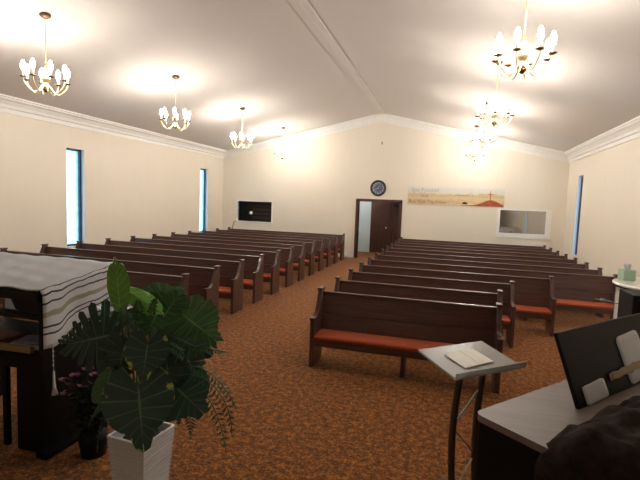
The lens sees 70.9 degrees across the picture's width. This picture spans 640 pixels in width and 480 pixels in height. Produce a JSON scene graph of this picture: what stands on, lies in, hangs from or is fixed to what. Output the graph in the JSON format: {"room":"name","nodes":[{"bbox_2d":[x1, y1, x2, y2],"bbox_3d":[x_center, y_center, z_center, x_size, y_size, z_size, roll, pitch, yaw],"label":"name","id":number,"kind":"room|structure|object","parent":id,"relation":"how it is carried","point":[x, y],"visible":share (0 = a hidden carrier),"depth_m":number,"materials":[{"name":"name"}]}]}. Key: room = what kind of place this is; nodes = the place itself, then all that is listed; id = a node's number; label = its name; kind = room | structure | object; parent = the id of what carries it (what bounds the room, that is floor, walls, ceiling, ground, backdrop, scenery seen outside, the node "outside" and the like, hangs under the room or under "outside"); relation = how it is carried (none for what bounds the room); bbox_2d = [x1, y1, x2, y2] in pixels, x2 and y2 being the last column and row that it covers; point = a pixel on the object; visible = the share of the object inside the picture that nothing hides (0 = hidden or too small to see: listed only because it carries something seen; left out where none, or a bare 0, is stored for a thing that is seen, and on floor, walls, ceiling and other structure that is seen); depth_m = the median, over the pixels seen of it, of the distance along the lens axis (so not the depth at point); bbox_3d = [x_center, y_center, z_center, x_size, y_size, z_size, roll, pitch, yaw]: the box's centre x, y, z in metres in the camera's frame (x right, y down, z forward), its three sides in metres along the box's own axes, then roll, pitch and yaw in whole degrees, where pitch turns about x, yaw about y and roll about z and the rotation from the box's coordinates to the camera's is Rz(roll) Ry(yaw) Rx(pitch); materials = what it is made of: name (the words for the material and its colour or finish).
{"room":"house of worship","nodes":[
{"label":"house of worship","id":0,"kind":"room"},
{"bbox_2d":[0,112,223,252],"bbox_3d":[-6.883,-0.914,8.783,0.250,3.930,20.640,4,5,16],"label":"wall","id":1,"kind":"structure","parent":0,"point":[139,189],"depth_m":11.87,"materials":[{"name":"beige paint"}]},
{"bbox_2d":[66,148,84,246],"bbox_3d":[-6.162,-1.051,11.189,0.200,2.410,0.550,4,5,16],"label":"window","id":2,"kind":"structure","parent":1,"relation":"in","point":[79,153],"depth_m":11.40,"materials":[{"name":"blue glass"}]},
{"bbox_2d":[0,93,226,158],"bbox_3d":[-6.579,-2.731,8.560,0.240,0.330,20.140,4,5,16],"label":"trim","id":3,"kind":"structure","parent":1,"relation":"attached to","point":[8,104],"depth_m":11.45,"materials":[{"name":"white wood"}]},
{"bbox_2d":[199,168,207,232],"bbox_3d":[-4.484,-1.480,16.986,0.200,2.410,0.550,4,5,16],"label":"window","id":4,"kind":"structure","parent":1,"relation":"in","point":[205,171],"depth_m":17.20,"materials":[{"name":"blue glass"}]},
{"bbox_2d":[0,251,609,479],"bbox_3d":[-0.395,1.387,8.509,13.130,0.120,23.390,4,5,16],"label":"floor","id":5,"kind":"structure","parent":0,"point":[349,415],"depth_m":4.53,"materials":[{"name":"orange carpet"}]},
{"bbox_2d":[0,287,116,459],"bbox_3d":[-2.719,0.915,4.018,1.610,1.407,0.860,4,5,16],"label":"piano","id":6,"kind":"object","parent":5,"relation":"on","point":[43,430],"visible":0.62,"depth_m":3.54,"materials":[{"name":"black wood"}]},
{"bbox_2d":[0,328,25,342],"bbox_3d":[-2.755,0.829,3.854,0.340,0.050,0.242,4,5,23],"label":"book","id":7,"kind":"object","parent":6,"relation":"on","point":[6,336],"visible":0.73,"depth_m":3.84,"materials":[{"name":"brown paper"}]},
{"bbox_2d":[0,342,33,353],"bbox_3d":[-2.513,0.859,3.613,0.480,0.050,0.040,3,5,12],"label":"folder","id":8,"kind":"object","parent":6,"relation":"on","point":[27,349],"visible":1,"depth_m":3.58,"materials":[{"name":"brown paper"}]},
{"bbox_2d":[0,308,37,320],"bbox_3d":[-2.813,0.571,3.722,1.470,0.035,0.090,4,5,16],"label":"shelf","id":9,"kind":"object","parent":6,"relation":"attached to","point":[6,312],"depth_m":3.57,"materials":[{"name":"black wood"}]},
{"bbox_2d":[0,317,38,356],"bbox_3d":[-2.747,0.857,4.016,1.470,0.030,0.750,4,5,16],"label":"shelf","id":10,"kind":"object","parent":6,"relation":"attached to","point":[27,327],"depth_m":4.19,"materials":[{"name":"black wood"}]},
{"bbox_2d":[10,340,38,350],"bbox_3d":[-2.361,0.854,3.741,0.300,0.050,0.222,3,5,10],"label":"book","id":11,"kind":"object","parent":6,"relation":"on","point":[36,346],"visible":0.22,"depth_m":3.62,"materials":[{"name":"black paper"}]},
{"bbox_2d":[12,335,38,343],"bbox_3d":[-2.331,0.826,3.732,0.320,0.008,0.200,2,5,-1],"label":"booklet","id":12,"kind":"object","parent":11,"relation":"on","point":[28,339],"visible":0.49,"depth_m":3.69,"materials":[{"name":"grey paper"}]},
{"bbox_2d":[0,252,123,395],"bbox_3d":[-2.638,0.663,4.011,1.520,0.940,0.900,4,5,16],"label":"tablecloth","id":13,"kind":"object","parent":6,"relation":"on","point":[67,286],"visible":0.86,"depth_m":3.73,"materials":[{"name":"white fabric"}]},
{"bbox_2d":[58,363,109,459],"bbox_3d":[-1.772,1.334,3.526,0.451,0.726,0.477,4,5,16],"label":"flower arrangement","id":14,"kind":"object","parent":5,"relation":"on","point":[84,407],"visible":0.76,"depth_m":3.45,"materials":[{"name":"purple plant"}]},
{"bbox_2d":[0,271,189,321],"bbox_3d":[-4.209,0.832,7.066,4.652,0.944,0.487,4,5,16],"label":"pew","id":15,"kind":"object","parent":5,"relation":"on","point":[139,280],"visible":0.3,"depth_m":6.69,"materials":[{"name":"brown wood"}]},
{"bbox_2d":[0,248,220,318],"bbox_3d":[-3.953,0.767,7.950,4.652,0.944,0.487,4,5,16],"label":"pew","id":16,"kind":"object","parent":5,"relation":"on","point":[204,281],"visible":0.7,"depth_m":7.57,"materials":[{"name":"brown wood"}]},
{"bbox_2d":[40,244,244,313],"bbox_3d":[-3.697,0.701,8.834,4.652,0.944,0.487,4,5,16],"label":"pew","id":17,"kind":"object","parent":5,"relation":"on","point":[231,277],"visible":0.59,"depth_m":8.57,"materials":[{"name":"brown wood"}]},
{"bbox_2d":[219,286,230,293],"bbox_3d":[-3.720,0.793,8.775,4.528,0.055,0.347,4,5,16],"label":"cushion","id":18,"kind":"object","parent":17,"relation":"on","point":[222,289],"depth_m":8.09,"materials":[{"name":"orange fabric"}]},
{"bbox_2d":[58,257,236,479],"bbox_3d":[-1.045,0.941,2.714,1.121,1.700,0.721,4,5,16],"label":"potted plant","id":19,"kind":"object","parent":5,"relation":"on","point":[168,387],"visible":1,"depth_m":2.61,"materials":[{"name":"green plant"}]},
{"bbox_2d":[75,241,264,303],"bbox_3d":[-3.441,0.636,9.719,4.652,0.944,0.487,4,5,16],"label":"pew","id":20,"kind":"object","parent":5,"relation":"on","point":[253,265],"visible":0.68,"depth_m":9.45,"materials":[{"name":"brown wood"}]},
{"bbox_2d":[243,279,252,284],"bbox_3d":[-3.464,0.728,9.659,4.528,0.055,0.347,4,5,16],"label":"cushion","id":21,"kind":"object","parent":20,"relation":"on","point":[245,281],"depth_m":8.96,"materials":[{"name":"orange fabric"}]},
{"bbox_2d":[104,238,280,294],"bbox_3d":[-3.185,0.570,10.603,4.652,0.944,0.487,4,5,16],"label":"pew","id":22,"kind":"object","parent":5,"relation":"on","point":[271,268],"visible":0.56,"depth_m":10.34,"materials":[{"name":"brown wood"}]},
{"bbox_2d":[263,273,270,277],"bbox_3d":[-3.208,0.662,10.543,4.528,0.055,0.347,4,5,16],"label":"cushion","id":23,"kind":"object","parent":22,"relation":"on","point":[265,275],"depth_m":9.81,"materials":[{"name":"orange fabric"}]},
{"bbox_2d":[130,236,293,287],"bbox_3d":[-2.929,0.505,11.487,4.652,0.944,0.487,4,5,16],"label":"pew","id":24,"kind":"object","parent":5,"relation":"on","point":[286,254],"visible":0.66,"depth_m":11.22,"materials":[{"name":"brown wood"}]},
{"bbox_2d":[152,234,305,280],"bbox_3d":[-2.673,0.439,12.372,4.652,0.944,0.487,4,5,16],"label":"pew","id":25,"kind":"object","parent":5,"relation":"on","point":[299,250],"visible":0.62,"depth_m":12.11,"materials":[{"name":"brown wood"}]},
{"bbox_2d":[171,232,315,275],"bbox_3d":[-2.417,0.374,13.256,4.652,0.944,0.487,4,5,16],"label":"pew","id":26,"kind":"object","parent":5,"relation":"on","point":[310,247],"visible":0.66,"depth_m":12.99,"materials":[{"name":"brown wood"}]},
{"bbox_2d":[187,231,324,270],"bbox_3d":[-2.160,0.308,14.140,4.652,0.944,0.487,4,5,16],"label":"pew","id":27,"kind":"object","parent":5,"relation":"on","point":[319,248],"visible":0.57,"depth_m":13.88,"materials":[{"name":"brown wood"}]},
{"bbox_2d":[251,206,271,221],"bbox_3d":[-2.464,-0.553,19.374,0.900,1.750,0.465,4,5,16],"label":"equipment rack","id":28,"kind":"object","parent":5,"relation":"on","point":[260,214],"visible":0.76,"depth_m":19.10,"materials":[{"name":"black paint"}]},
{"bbox_2d":[202,229,331,266],"bbox_3d":[-1.904,0.243,15.025,4.652,0.944,0.487,4,5,16],"label":"pew","id":29,"kind":"object","parent":5,"relation":"on","point":[328,241],"visible":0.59,"depth_m":14.77,"materials":[{"name":"brown wood"}]},
{"bbox_2d":[216,228,338,263],"bbox_3d":[-1.648,0.177,15.909,4.652,0.944,0.487,4,5,16],"label":"pew","id":30,"kind":"object","parent":5,"relation":"on","point":[335,239],"visible":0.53,"depth_m":15.63,"materials":[{"name":"brown wood"}]},
{"bbox_2d":[228,227,344,260],"bbox_3d":[-1.392,0.112,16.793,4.652,0.944,0.487,4,5,16],"label":"pew","id":31,"kind":"object","parent":5,"relation":"on","point":[341,237],"visible":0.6,"depth_m":16.55,"materials":[{"name":"brown wood"}]},
{"bbox_2d":[309,286,503,393],"bbox_3d":[1.009,1.162,5.498,2.245,0.944,0.487,4,5,16],"label":"pew","id":32,"kind":"object","parent":5,"relation":"on","point":[374,324],"visible":0.94,"depth_m":5.54,"materials":[{"name":"brown wood"}]},
{"bbox_2d":[314,329,454,351],"bbox_3d":[0.987,1.254,5.439,2.121,0.055,0.347,4,5,16],"label":"cushion","id":33,"kind":"object","parent":32,"relation":"on","point":[347,337],"depth_m":5.48,"materials":[{"name":"orange fabric"}]},
{"bbox_2d":[334,276,503,334],"bbox_3d":[1.314,1.099,6.369,2.345,0.944,0.487,4,5,16],"label":"pew","id":34,"kind":"object","parent":5,"relation":"on","point":[347,286],"visible":0.37,"depth_m":6.46,"materials":[{"name":"brown wood"}]},
{"bbox_2d":[348,268,516,347],"bbox_3d":[1.699,1.042,7.216,2.615,0.944,0.487,4,5,16],"label":"pew","id":35,"kind":"object","parent":5,"relation":"on","point":[509,308],"visible":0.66,"depth_m":7.18,"materials":[{"name":"brown wood"}]},
{"bbox_2d":[502,315,510,323],"bbox_3d":[1.677,1.134,7.157,2.491,0.055,0.347,4,5,16],"label":"cushion","id":36,"kind":"object","parent":35,"relation":"on","point":[507,319],"depth_m":6.72,"materials":[{"name":"orange fabric"}]},
{"bbox_2d":[359,262,556,336],"bbox_3d":[2.306,0.998,8.001,3.345,0.944,0.487,4,5,16],"label":"pew","id":37,"kind":"object","parent":5,"relation":"on","point":[534,298],"visible":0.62,"depth_m":7.77,"materials":[{"name":"brown wood"}]},
{"bbox_2d":[515,305,550,314],"bbox_3d":[2.283,1.090,7.941,3.221,0.055,0.347,4,5,16],"label":"cushion","id":38,"kind":"object","parent":37,"relation":"on","point":[521,309],"depth_m":7.47,"materials":[{"name":"orange fabric"}]},
{"bbox_2d":[418,341,526,479],"bbox_3d":[1.009,1.303,3.122,0.625,1.064,0.477,-1,6,-29],"label":"lectern","id":39,"kind":"object","parent":5,"relation":"on","point":[502,363],"visible":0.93,"depth_m":3.03,"materials":[{"name":"white plastic"}]},
{"bbox_2d":[444,348,493,368],"bbox_3d":[1.014,0.802,3.058,0.275,0.045,0.189,-1,6,-30],"label":"open booklet","id":40,"kind":"object","parent":39,"relation":"on","point":[467,358],"visible":1,"depth_m":3.04,"materials":[{"name":"white paper"}]},
{"bbox_2d":[401,237,545,248],"bbox_3d":[4.955,0.511,14.904,4.595,0.944,0.487,4,5,16],"label":"pew","id":41,"kind":"object","parent":5,"relation":"on","point":[402,239],"visible":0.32,"depth_m":14.96,"materials":[{"name":"brown wood"}]},
{"bbox_2d":[397,239,552,251],"bbox_3d":[4.699,0.576,14.020,4.595,0.944,0.487,4,5,16],"label":"pew","id":42,"kind":"object","parent":5,"relation":"on","point":[399,240],"visible":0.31,"depth_m":14.08,"materials":[{"name":"brown wood"}]},
{"bbox_2d":[394,241,559,254],"bbox_3d":[4.442,0.642,13.136,4.595,0.944,0.487,4,5,16],"label":"pew","id":43,"kind":"object","parent":5,"relation":"on","point":[395,243],"visible":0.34,"depth_m":13.19,"materials":[{"name":"brown wood"}]},
{"bbox_2d":[390,243,567,258],"bbox_3d":[4.186,0.707,12.251,4.595,0.944,0.487,4,5,16],"label":"pew","id":44,"kind":"object","parent":5,"relation":"on","point":[565,256],"visible":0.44,"depth_m":12.31,"materials":[{"name":"brown wood"}]},
{"bbox_2d":[386,246,577,263],"bbox_3d":[3.930,0.773,11.367,4.595,0.944,0.487,4,5,16],"label":"pew","id":45,"kind":"object","parent":5,"relation":"on","point":[574,261],"visible":0.25,"depth_m":11.42,"materials":[{"name":"brown wood"}]},
{"bbox_2d":[381,249,588,268],"bbox_3d":[3.674,0.838,10.483,4.595,0.944,0.487,4,5,16],"label":"pew","id":46,"kind":"object","parent":5,"relation":"on","point":[390,253],"visible":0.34,"depth_m":10.53,"materials":[{"name":"brown wood"}]},
{"bbox_2d":[375,252,602,317],"bbox_3d":[3.418,0.904,9.598,4.595,0.944,0.487,4,5,16],"label":"pew","id":47,"kind":"object","parent":5,"relation":"on","point":[598,272],"visible":0.3,"depth_m":9.62,"materials":[{"name":"brown wood"}]},
{"bbox_2d":[367,257,617,319],"bbox_3d":[3.162,0.969,8.714,4.595,0.944,0.487,4,5,16],"label":"pew","id":48,"kind":"object","parent":5,"relation":"on","point":[572,292],"visible":0.34,"depth_m":8.38,"materials":[{"name":"brown wood"}]},
{"bbox_2d":[556,299,613,309],"bbox_3d":[3.139,1.062,8.654,4.471,0.055,0.347,4,5,16],"label":"cushion","id":49,"kind":"object","parent":48,"relation":"on","point":[586,304],"depth_m":8.10,"materials":[{"name":"orange fabric"}]},
{"bbox_2d":[475,313,639,479],"bbox_3d":[1.694,1.222,2.514,1.690,1.379,0.740,-1,6,-33],"label":"console","id":50,"kind":"object","parent":5,"relation":"on","point":[513,433],"visible":0.56,"depth_m":2.43,"materials":[{"name":"black paint"}]},
{"bbox_2d":[534,395,639,479],"bbox_3d":[1.658,1.261,2.168,1.350,1.068,0.562,-1,6,-33],"label":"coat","id":51,"kind":"object","parent":50,"relation":"on","point":[606,446],"visible":1,"depth_m":1.87,"materials":[{"name":"black fabric"}]},
{"bbox_2d":[582,378,608,405],"bbox_3d":[1.548,0.850,2.524,0.252,0.102,0.045,-1,6,-35],"label":"paper sheet","id":52,"kind":"object","parent":50,"relation":"on","point":[595,391],"visible":1,"depth_m":2.52,"materials":[{"name":"white paper"}]},
{"bbox_2d":[609,360,639,380],"bbox_3d":[1.873,0.794,2.747,0.442,0.056,0.025,-1,6,-35],"label":"tape","id":53,"kind":"object","parent":50,"relation":"attached to","point":[633,366],"visible":1,"depth_m":2.73,"materials":[{"name":"beige paper"}]},
{"bbox_2d":[616,330,639,383],"bbox_3d":[1.992,0.737,2.855,0.318,0.278,0.116,-1,6,-35],"label":"paper sheet","id":54,"kind":"object","parent":50,"relation":"on","point":[628,344],"visible":1,"depth_m":2.83,"materials":[{"name":"white paper"}]},
{"bbox_2d":[595,298,617,303],"bbox_3d":[3.413,1.215,5.343,0.336,1.044,0.130,4,5,16],"label":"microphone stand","id":55,"kind":"object","parent":5,"relation":"on","point":[601,299],"visible":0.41,"depth_m":5.30,"materials":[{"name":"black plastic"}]},
{"bbox_2d":[612,278,639,318],"bbox_3d":[4.707,1.168,6.134,1.300,1.100,1.300,4,5,16],"label":"round table","id":56,"kind":"object","parent":5,"relation":"on","point":[620,284],"visible":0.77,"depth_m":6.25,"materials":[{"name":"white laminate"}]},
{"bbox_2d":[617,263,635,280],"bbox_3d":[4.422,0.455,6.476,0.170,0.242,0.140,2,5,2],"label":"tissue box","id":57,"kind":"object","parent":56,"relation":"on","point":[627,274],"visible":1,"depth_m":6.42,"materials":[{"name":"green cardboard"}]},
{"bbox_2d":[617,289,639,317],"bbox_3d":[3.622,1.182,4.959,0.520,1.190,0.435,4,5,16],"label":"loudspeaker","id":58,"kind":"object","parent":5,"relation":"on","point":[629,300],"visible":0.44,"depth_m":4.95,"materials":[{"name":"black plastic"}]},
{"bbox_2d":[636,300,639,312],"bbox_3d":[3.565,1.182,4.761,0.440,1.060,0.025,4,5,16],"label":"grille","id":59,"kind":"object","parent":58,"relation":"attached to","point":[637,301],"depth_m":4.77,"materials":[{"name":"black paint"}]},
{"bbox_2d":[239,201,394,252],"bbox_3d":[0.366,-0.891,18.521,8.500,2.780,2.140,4,5,16],"label":"wall","id":60,"kind":"structure","parent":0,"point":[365,207],"depth_m":19.19,"materials":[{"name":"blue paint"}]},
{"bbox_2d":[0,0,639,150],"bbox_3d":[-0.598,-3.244,6.790,13.130,1.680,20.640,4,5,16],"label":"ceiling","id":61,"kind":"structure","parent":0,"point":[429,61],"depth_m":8.55,"materials":[{"name":"paint"}]},
{"bbox_2d":[19,12,70,95],"bbox_3d":[-3.998,-2.712,6.555,0.613,1.129,0.614,0,5,-20],"label":"chandelier","id":62,"kind":"object","parent":61,"relation":"hanging from","point":[45,77],"visible":1,"depth_m":6.54,"materials":[{"name":"white glass"}]},
{"bbox_2d":[159,75,190,130],"bbox_3d":[-3.103,-2.942,9.647,0.614,1.129,0.615,-2,6,-37],"label":"chandelier","id":63,"kind":"object","parent":61,"relation":"hanging from","point":[174,125],"visible":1,"depth_m":9.61,"materials":[{"name":"white glass"}]},
{"bbox_2d":[231,107,252,148],"bbox_3d":[-2.207,-3.171,12.740,0.614,1.129,0.615,0,5,-27],"label":"chandelier","id":64,"kind":"object","parent":61,"relation":"hanging from","point":[233,135],"visible":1,"depth_m":12.73,"materials":[{"name":"white glass"}]},
{"bbox_2d":[274,127,290,159],"bbox_3d":[-1.311,-3.400,15.833,0.615,1.129,0.614,6,6,41],"label":"chandelier","id":65,"kind":"object","parent":61,"relation":"hanging from","point":[282,152],"visible":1,"depth_m":15.78,"materials":[{"name":"white glass"}]},
{"bbox_2d":[287,0,385,114],"bbox_3d":[-0.522,-3.852,6.723,0.300,0.074,20.140,4,5,16],"label":"trim","id":66,"kind":"structure","parent":61,"relation":"attached to","point":[303,8],"depth_m":9.35,"materials":[{"name":"paint"}]},
{"bbox_2d":[464,125,485,161],"bbox_3d":[4.878,-3.017,14.069,0.614,1.129,0.613,5,6,30],"label":"chandelier","id":67,"kind":"object","parent":61,"relation":"hanging from","point":[475,154],"visible":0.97,"depth_m":14.05,"materials":[{"name":"white glass"}]},
{"bbox_2d":[468,102,495,149],"bbox_3d":[3.982,-2.788,10.976,0.614,1.129,0.615,-2,6,-38],"label":"chandelier","id":68,"kind":"object","parent":61,"relation":"hanging from","point":[482,139],"visible":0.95,"depth_m":10.96,"materials":[{"name":"white glass"}]},
{"bbox_2d":[475,60,514,127],"bbox_3d":[3.087,-2.559,7.883,0.615,1.129,0.614,6,6,41],"label":"chandelier","id":69,"kind":"object","parent":61,"relation":"hanging from","point":[494,114],"visible":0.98,"depth_m":7.85,"materials":[{"name":"white glass"}]},
{"bbox_2d":[491,0,556,79],"bbox_3d":[2.191,-2.330,4.790,0.613,1.129,0.614,-1,6,-31],"label":"chandelier","id":70,"kind":"object","parent":61,"relation":"hanging from","point":[523,54],"visible":1,"depth_m":4.78,"materials":[{"name":"white glass"}]},
{"bbox_2d":[222,122,569,257],"bbox_3d":[2.148,-1.950,16.705,12.630,5.330,0.200,4,5,16],"label":"wall","id":71,"kind":"structure","parent":0,"point":[310,192],"depth_m":16.41,"materials":[{"name":"beige paint"}]},
{"bbox_2d":[236,200,272,222],"bbox_3d":[-2.629,-1.147,18.083,1.580,0.880,0.125,4,5,16],"label":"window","id":72,"kind":"structure","parent":71,"relation":"in","point":[237,201],"depth_m":18.08,"materials":[{"name":"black glass"}]},
{"bbox_2d":[224,114,381,158],"bbox_3d":[-0.849,-3.953,17.195,6.370,1.730,0.240,4,5,16],"label":"trim","id":73,"kind":"structure","parent":71,"relation":"attached to","point":[371,119],"depth_m":17.10,"materials":[{"name":"white wood"}]},
{"bbox_2d":[338,253,353,257],"bbox_3d":[2.020,0.651,16.820,12.590,0.120,0.020,4,5,16],"label":"baseboard","id":74,"kind":"structure","parent":71,"relation":"attached to","point":[345,255],"depth_m":17.09,"materials":[{"name":"white wood"}]},
{"bbox_2d":[370,180,385,195],"bbox_3d":[2.146,-1.914,16.578,0.590,0.590,0.050,4,5,16],"label":"wall clock","id":75,"kind":"object","parent":71,"relation":"attached to","point":[378,187],"visible":1,"depth_m":16.58,"materials":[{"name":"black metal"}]},
{"bbox_2d":[354,199,402,257],"bbox_3d":[2.171,-0.402,16.813,1.720,2.230,0.260,4,5,16],"label":"door frame","id":76,"kind":"structure","parent":71,"relation":"in","point":[357,200],"depth_m":16.73,"materials":[{"name":"brown wood"}]},
{"bbox_2d":[369,202,399,252],"bbox_3d":[3.051,-0.559,18.697,1.940,2.270,0.140,4,5,16],"label":"door","id":77,"kind":"structure","parent":76,"relation":"in","point":[384,216],"depth_m":18.82,"materials":[{"name":"brown wood"}]},
{"bbox_2d":[407,187,504,207],"bbox_3d":[4.758,-1.515,15.869,3.270,0.650,0.017,4,5,16],"label":"banner","id":78,"kind":"object","parent":71,"relation":"attached to","point":[435,196],"visible":1,"depth_m":15.85,"materials":[{"name":"multicoloured"}]},
{"bbox_2d":[382,114,568,162],"bbox_3d":[5.213,-3.578,15.467,6.260,1.730,0.240,4,5,16],"label":"trim","id":79,"kind":"structure","parent":71,"relation":"attached to","point":[531,149],"depth_m":15.47,"materials":[{"name":"white paint"}]},
{"bbox_2d":[499,210,546,234],"bbox_3d":[6.911,-0.607,15.360,1.474,0.804,0.125,4,5,16],"label":"window","id":80,"kind":"structure","parent":71,"relation":"in","point":[511,221],"depth_m":15.37,"materials":[{"name":"clear glass"}]},
{"bbox_2d":[496,208,551,239],"bbox_3d":[6.923,-0.547,15.306,1.690,0.990,0.030,4,5,16],"label":"trim","id":81,"kind":"structure","parent":71,"relation":"attached to","point":[546,236],"depth_m":15.27,"materials":[{"name":"white wood"}]},
{"bbox_2d":[562,137,639,277],"bbox_3d":[5.482,-0.149,5.258,0.250,3.930,20.640,4,5,16],"label":"wall","id":82,"kind":"structure","parent":0,"point":[609,226],"depth_m":10.97,"materials":[{"name":"beige paint"}]},
{"bbox_2d":[572,176,583,256],"bbox_3d":[7.833,-0.719,13.475,0.200,2.410,0.550,4,5,16],"label":"window","id":83,"kind":"structure","parent":82,"relation":"in","point":[580,178],"depth_m":13.72,"materials":[{"name":"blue glass"}]},
{"bbox_2d":[564,116,639,162],"bbox_3d":[5.316,-1.996,5.170,0.240,0.330,20.140,4,5,16],"label":"trim","id":84,"kind":"structure","parent":82,"relation":"attached to","point":[629,130],"depth_m":10.91,"materials":[{"name":"white wood"}]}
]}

